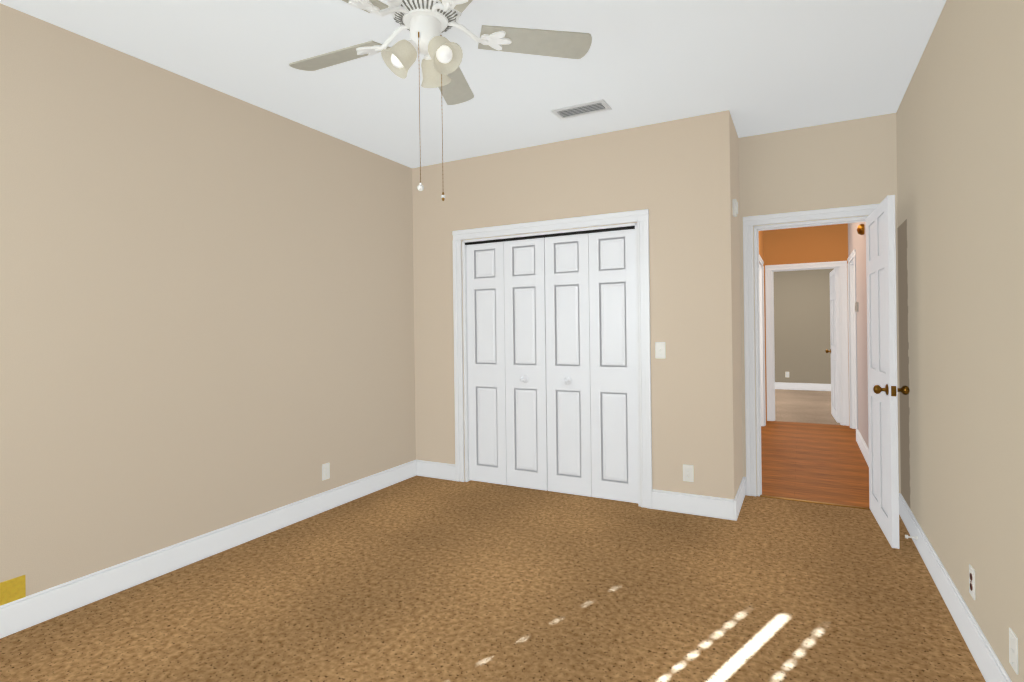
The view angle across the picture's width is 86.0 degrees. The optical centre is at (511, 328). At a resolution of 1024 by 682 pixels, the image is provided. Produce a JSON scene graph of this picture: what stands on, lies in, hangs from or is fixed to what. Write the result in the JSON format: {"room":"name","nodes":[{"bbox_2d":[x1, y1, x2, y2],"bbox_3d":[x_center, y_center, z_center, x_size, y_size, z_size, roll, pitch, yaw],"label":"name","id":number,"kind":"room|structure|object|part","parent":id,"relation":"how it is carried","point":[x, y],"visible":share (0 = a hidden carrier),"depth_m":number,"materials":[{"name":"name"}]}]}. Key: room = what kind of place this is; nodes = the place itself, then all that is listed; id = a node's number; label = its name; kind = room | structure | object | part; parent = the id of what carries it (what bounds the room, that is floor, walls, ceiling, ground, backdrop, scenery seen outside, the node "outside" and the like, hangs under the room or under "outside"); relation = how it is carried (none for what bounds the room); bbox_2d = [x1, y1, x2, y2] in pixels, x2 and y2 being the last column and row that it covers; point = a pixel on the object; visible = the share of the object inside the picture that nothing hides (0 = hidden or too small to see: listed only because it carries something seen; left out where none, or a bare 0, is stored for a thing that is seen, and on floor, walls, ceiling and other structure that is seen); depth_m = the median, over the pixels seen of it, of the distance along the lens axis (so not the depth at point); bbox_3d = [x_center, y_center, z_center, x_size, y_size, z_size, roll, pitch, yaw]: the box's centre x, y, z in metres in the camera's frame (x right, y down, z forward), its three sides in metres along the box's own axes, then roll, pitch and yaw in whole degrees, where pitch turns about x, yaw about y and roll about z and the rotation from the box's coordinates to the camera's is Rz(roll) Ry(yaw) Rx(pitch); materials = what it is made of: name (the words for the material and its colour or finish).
{"room":"empty bedroom","nodes":[
{"label":"empty bedroom","id":0,"kind":"room"},
{"bbox_2d":[0,3,415,595],"bbox_3d":[-1.875,-0.046,3.136,0.120,2.740,5.540,-1,0,28],"label":"wall","id":1,"kind":"structure","parent":0,"point":[206,309],"depth_m":3.02,"materials":[{"name":"paint"}]},
{"bbox_2d":[0,575,25,605],"bbox_3d":[-2.186,1.146,2.381,0.006,0.105,0.120,-1,0,28],"label":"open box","id":2,"kind":"object","parent":1,"relation":"attached to","point":[13,589],"visible":1,"depth_m":2.39,"materials":[{"name":"yellow cardboard"}]},
{"bbox_2d":[0,460,415,638],"bbox_3d":[-1.942,1.257,2.830,0.016,0.137,4.680,-1,0,28],"label":"baseboard","id":3,"kind":"structure","parent":1,"relation":"attached to","point":[18,615],"depth_m":2.99,"materials":[{"name":"white wood"}]},
{"bbox_2d":[322,463,329,480],"bbox_3d":[-1.348,1.038,3.974,0.005,0.115,0.070,-1,0,28],"label":"outlet","id":4,"kind":"object","parent":1,"relation":"attached to","point":[324,471],"visible":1,"depth_m":3.97,"materials":[{"name":"white plastic"}]},
{"bbox_2d":[0,0,945,167],"bbox_3d":[1.582,-1.511,5.684,7.890,0.100,13.290,-1,0,28],"label":"ceiling","id":5,"kind":"structure","parent":0,"point":[755,67],"depth_m":2.99,"materials":[{"name":"paint"}]},
{"bbox_2d":[289,0,591,200],"bbox_3d":[-0.381,-0.965,2.179,1.270,0.938,1.307,-1,0,28],"label":"ceiling fan","id":6,"kind":"object","parent":5,"relation":"hanging from","point":[426,23],"visible":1,"depth_m":2.19,"materials":[{"name":"white metal"}]},
{"bbox_3d":[-0.312,-0.822,2.126,0.060,0.649,0.085,-1,0,28],"label":"chain","id":7,"kind":"part","parent":6,"relation":"part of","materials":[{"name":"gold metal"}]},
{"bbox_2d":[551,99,611,119],"bbox_3d":[0.458,-1.440,3.626,0.360,0.012,0.170,-1,0,28],"label":"ceiling vent","id":8,"kind":"object","parent":5,"relation":"in","point":[582,109],"visible":1,"depth_m":3.62,"materials":[{"name":"white metal"}]},
{"bbox_2d":[0,475,985,681],"bbox_3d":[-0.216,1.353,2.206,3.890,0.100,5.425,-1,0,28],"label":"floor","id":9,"kind":"structure","parent":0,"point":[416,578],"depth_m":2.58,"materials":[{"name":"brown carpet"}]},
{"bbox_2d":[760,495,869,509],"bbox_3d":[2.211,1.269,4.001,0.734,0.006,0.035,-1,0,28],"label":"trim","id":10,"kind":"structure","parent":9,"relation":"on","point":[851,506],"depth_m":3.99,"materials":[{"name":"brown wood"}]},
{"bbox_2d":[412,110,742,498],"bbox_3d":[0.442,-0.076,4.560,2.650,2.740,0.620,-1,0,28],"label":"wall","id":11,"kind":"structure","parent":0,"point":[678,179],"depth_m":3.91,"materials":[{"name":"paint"}]},
{"bbox_2d":[416,460,455,480],"bbox_3d":[-0.656,1.240,4.788,0.405,0.137,0.016,-1,0,28],"label":"baseboard","id":12,"kind":"structure","parent":11,"relation":"attached to","point":[445,471],"depth_m":4.78,"materials":[{"name":"white wood"}]},
{"bbox_2d":[465,226,637,502],"bbox_3d":[0.259,0.274,4.323,1.462,2.021,0.113,-1,0,28],"label":"bifold closet door","id":13,"kind":"structure","parent":11,"relation":"in","point":[552,362],"depth_m":4.30,"materials":[{"name":"white wood"}]},
{"bbox_3d":[0.259,-0.726,4.348,1.462,0.019,0.058,-1,0,28],"label":"track rail","id":14,"kind":"part","parent":13,"relation":"part of","materials":[{"name":"black metal"}]},
{"bbox_2d":[453,209,651,508],"bbox_3d":[0.281,0.271,4.364,1.502,2.051,0.122,-1,0,28],"label":"door frame","id":15,"kind":"structure","parent":11,"relation":"attached to","point":[465,350],"depth_m":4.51,"materials":[{"name":"white wood"}]},
{"bbox_2d":[655,342,665,357],"bbox_3d":[1.051,0.156,3.887,0.070,0.115,0.005,-1,0,28],"label":"light switch","id":16,"kind":"object","parent":11,"relation":"attached to","point":[659,345],"visible":1,"depth_m":3.89,"materials":[{"name":"white plastic"}]},
{"bbox_2d":[683,464,693,481],"bbox_3d":[1.220,1.004,3.801,0.070,0.115,0.009,-1,0,28],"label":"outlet","id":17,"kind":"object","parent":11,"relation":"attached to","point":[690,473],"depth_m":3.80,"materials":[{"name":"white plastic"}]},
{"bbox_2d":[652,489,735,520],"bbox_3d":[1.237,1.216,3.790,0.535,0.137,0.016,-1,0,28],"label":"baseboard","id":18,"kind":"structure","parent":11,"relation":"attached to","point":[715,507],"depth_m":3.77,"materials":[{"name":"white wood"}]},
{"bbox_2d":[733,199,737,216],"bbox_3d":[1.550,-0.835,3.807,0.030,0.110,0.070,-1,0,28],"label":"door chime","id":19,"kind":"object","parent":11,"relation":"attached to","point":[735,207],"visible":0.98,"depth_m":3.78,"materials":[{"name":"white plastic"}]},
{"bbox_2d":[736,477,746,520],"bbox_3d":[1.634,1.211,3.931,0.023,0.137,0.636,-1,0,28],"label":"baseboard","id":20,"kind":"structure","parent":11,"relation":"attached to","point":[741,492],"depth_m":3.91,"materials":[{"name":"white wood"}]},
{"bbox_2d":[758,230,765,404],"bbox_3d":[2.558,-0.103,5.926,0.120,2.740,3.530,-1,0,28],"label":"wall","id":21,"kind":"structure","parent":0,"point":[761,243],"depth_m":7.21,"materials":[{"name":"paint"}]},
{"bbox_2d":[759,250,857,429],"bbox_3d":[3.517,0.195,6.558,1.222,2.120,1.260,-1,0,28],"label":"door frame","id":22,"kind":"structure","parent":21,"relation":"attached to","point":[852,337],"depth_m":6.82,"materials":[{"name":"white wood"}]},
{"bbox_2d":[773,268,834,383],"bbox_3d":[5.586,-0.142,11.027,5.480,2.740,0.120,-1,0,28],"label":"wall","id":23,"kind":"structure","parent":0,"point":[802,343],"depth_m":10.87,"materials":[{"name":"paint"}]},
{"bbox_2d":[775,382,830,390],"bbox_3d":[4.873,1.169,11.335,3.900,0.137,0.016,-1,0,28],"label":"baseboard","id":24,"kind":"structure","parent":23,"relation":"attached to","point":[804,386],"depth_m":10.85,"materials":[{"name":"white wood"}]},
{"bbox_2d":[764,223,849,425],"bbox_3d":[3.674,-0.117,7.400,5.480,2.740,0.120,-1,0,28],"label":"wall","id":25,"kind":"structure","parent":0,"point":[816,244],"depth_m":7.23,"materials":[{"name":"paint"}]},
{"bbox_2d":[765,261,848,425],"bbox_3d":[3.896,0.197,7.276,0.950,2.105,0.139,-1,0,28],"label":"door frame","id":26,"kind":"structure","parent":25,"relation":"attached to","point":[844,322],"depth_m":7.13,"materials":[{"name":"white wood"}]},
{"bbox_2d":[830,268,839,422],"bbox_3d":[4.417,0.221,7.512,0.068,2.020,0.761,-1,0,28],"label":"door","id":27,"kind":"structure","parent":25,"relation":"in","point":[834,341],"depth_m":7.35,"materials":[{"name":"white wood"}]},
{"bbox_2d":[775,389,839,424],"bbox_3d":[4.653,1.290,9.222,5.480,0.099,4.200,-1,0,28],"label":"floor","id":28,"kind":"structure","parent":0,"point":[805,406],"depth_m":8.67,"materials":[{"name":"beige wood"}]},
{"bbox_2d":[761,421,869,507],"bbox_3d":[2.819,1.315,5.744,3.480,0.098,3.665,-1,0,28],"label":"floor","id":29,"kind":"structure","parent":0,"point":[826,463],"depth_m":5.11,"materials":[{"name":"brown wood"}]},
{"bbox_2d":[739,113,900,493],"bbox_3d":[1.110,-0.084,4.626,3.770,2.740,0.120,-1,0,28],"label":"wall","id":30,"kind":"structure","parent":0,"point":[848,163],"depth_m":3.97,"materials":[{"name":"paint"}]},
{"bbox_2d":[743,204,878,495],"bbox_3d":[2.215,0.209,4.035,0.920,2.125,0.139,-1,0,28],"label":"door frame","id":31,"kind":"structure","parent":30,"relation":"attached to","point":[750,222],"depth_m":4.17,"materials":[{"name":"white wood"}]},
{"bbox_2d":[866,195,898,548],"bbox_3d":[2.339,0.248,3.480,0.035,2.020,0.752,-1,0,25],"label":"entry door","id":32,"kind":"structure","parent":30,"relation":"in","point":[882,364],"depth_m":3.33,"materials":[{"name":"white wood"}]},
{"bbox_2d":[873,384,909,395],"bbox_3d":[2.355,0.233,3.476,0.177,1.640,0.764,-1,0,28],"label":"door knob","id":33,"kind":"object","parent":32,"relation":"attached to","point":[878,389],"depth_m":3.18,"materials":[{"name":"gold metal"}]},
{"bbox_2d":[848,222,868,448],"bbox_3d":[3.531,-0.116,5.412,0.120,2.740,3.530,-1,0,28],"label":"wall","id":34,"kind":"structure","parent":0,"point":[856,241],"depth_m":5.57,"materials":[{"name":"paint"}]},
{"bbox_2d":[855,302,858,311],"bbox_3d":[3.694,-0.228,5.885,0.030,0.100,0.100,-1,0,28],"label":"thermostat","id":35,"kind":"object","parent":34,"relation":"attached to","point":[856,307],"visible":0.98,"depth_m":5.84,"materials":[{"name":"white plastic"}]},
{"bbox_2d":[857,224,864,234],"bbox_3d":[3.331,-0.943,5.247,0.060,0.110,0.110,-1,0,28],"label":"sconce","id":36,"kind":"object","parent":34,"relation":"attached to","point":[860,229],"visible":1,"depth_m":5.21,"materials":[{"name":"gold metal"}]},
{"bbox_2d":[856,429,868,466],"bbox_3d":[3.238,1.190,4.971,0.016,0.137,2.460,-1,0,28],"label":"baseboard","id":37,"kind":"structure","parent":34,"relation":"attached to","point":[863,447],"depth_m":5.35,"materials":[{"name":"white wood"}]},
{"bbox_2d":[896,0,1023,681],"bbox_3d":[1.432,-0.088,1.325,0.120,2.740,5.420,-1,0,28],"label":"wall","id":38,"kind":"structure","parent":0,"point":[960,153],"depth_m":2.16,"materials":[{"name":"paint"}]},
{"bbox_2d":[897,219,909,507],"bbox_3d":[2.558,0.222,3.582,0.002,1.810,0.379,-1,0,28],"label":"mirror","id":39,"kind":"object","parent":38,"relation":"attached to","point":[903,357],"visible":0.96,"depth_m":3.57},
{"bbox_2d":[899,493,1011,681],"bbox_3d":[1.415,1.213,1.410,0.020,0.137,5.300,-1,0,28],"label":"baseboard","id":40,"kind":"structure","parent":38,"relation":"attached to","point":[992,670],"depth_m":2.35,"materials":[{"name":"white wood"}]},
{"bbox_2d":[905,535,917,539],"bbox_3d":[2.293,1.200,3.151,0.058,0.024,0.024,-1,0,28],"label":"door stop","id":41,"kind":"object","parent":40,"relation":"attached to","point":[907,537],"visible":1,"depth_m":3.15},
{"bbox_2d":[969,564,974,599],"bbox_3d":[1.825,1.006,2.176,0.005,0.115,0.070,-1,0,28],"label":"outlet","id":42,"kind":"object","parent":38,"relation":"attached to","point":[972,572],"visible":0.96,"depth_m":2.16,"materials":[{"name":"white plastic"}]},
{"bbox_2d":[1009,628,1018,674],"bbox_3d":[1.600,1.029,1.752,0.008,0.115,0.070,-1,0,28],"label":"outlet","id":43,"kind":"object","parent":38,"relation":"attached to","point":[1013,650],"visible":1,"depth_m":1.75,"materials":[{"name":"white plastic"}]}
]}

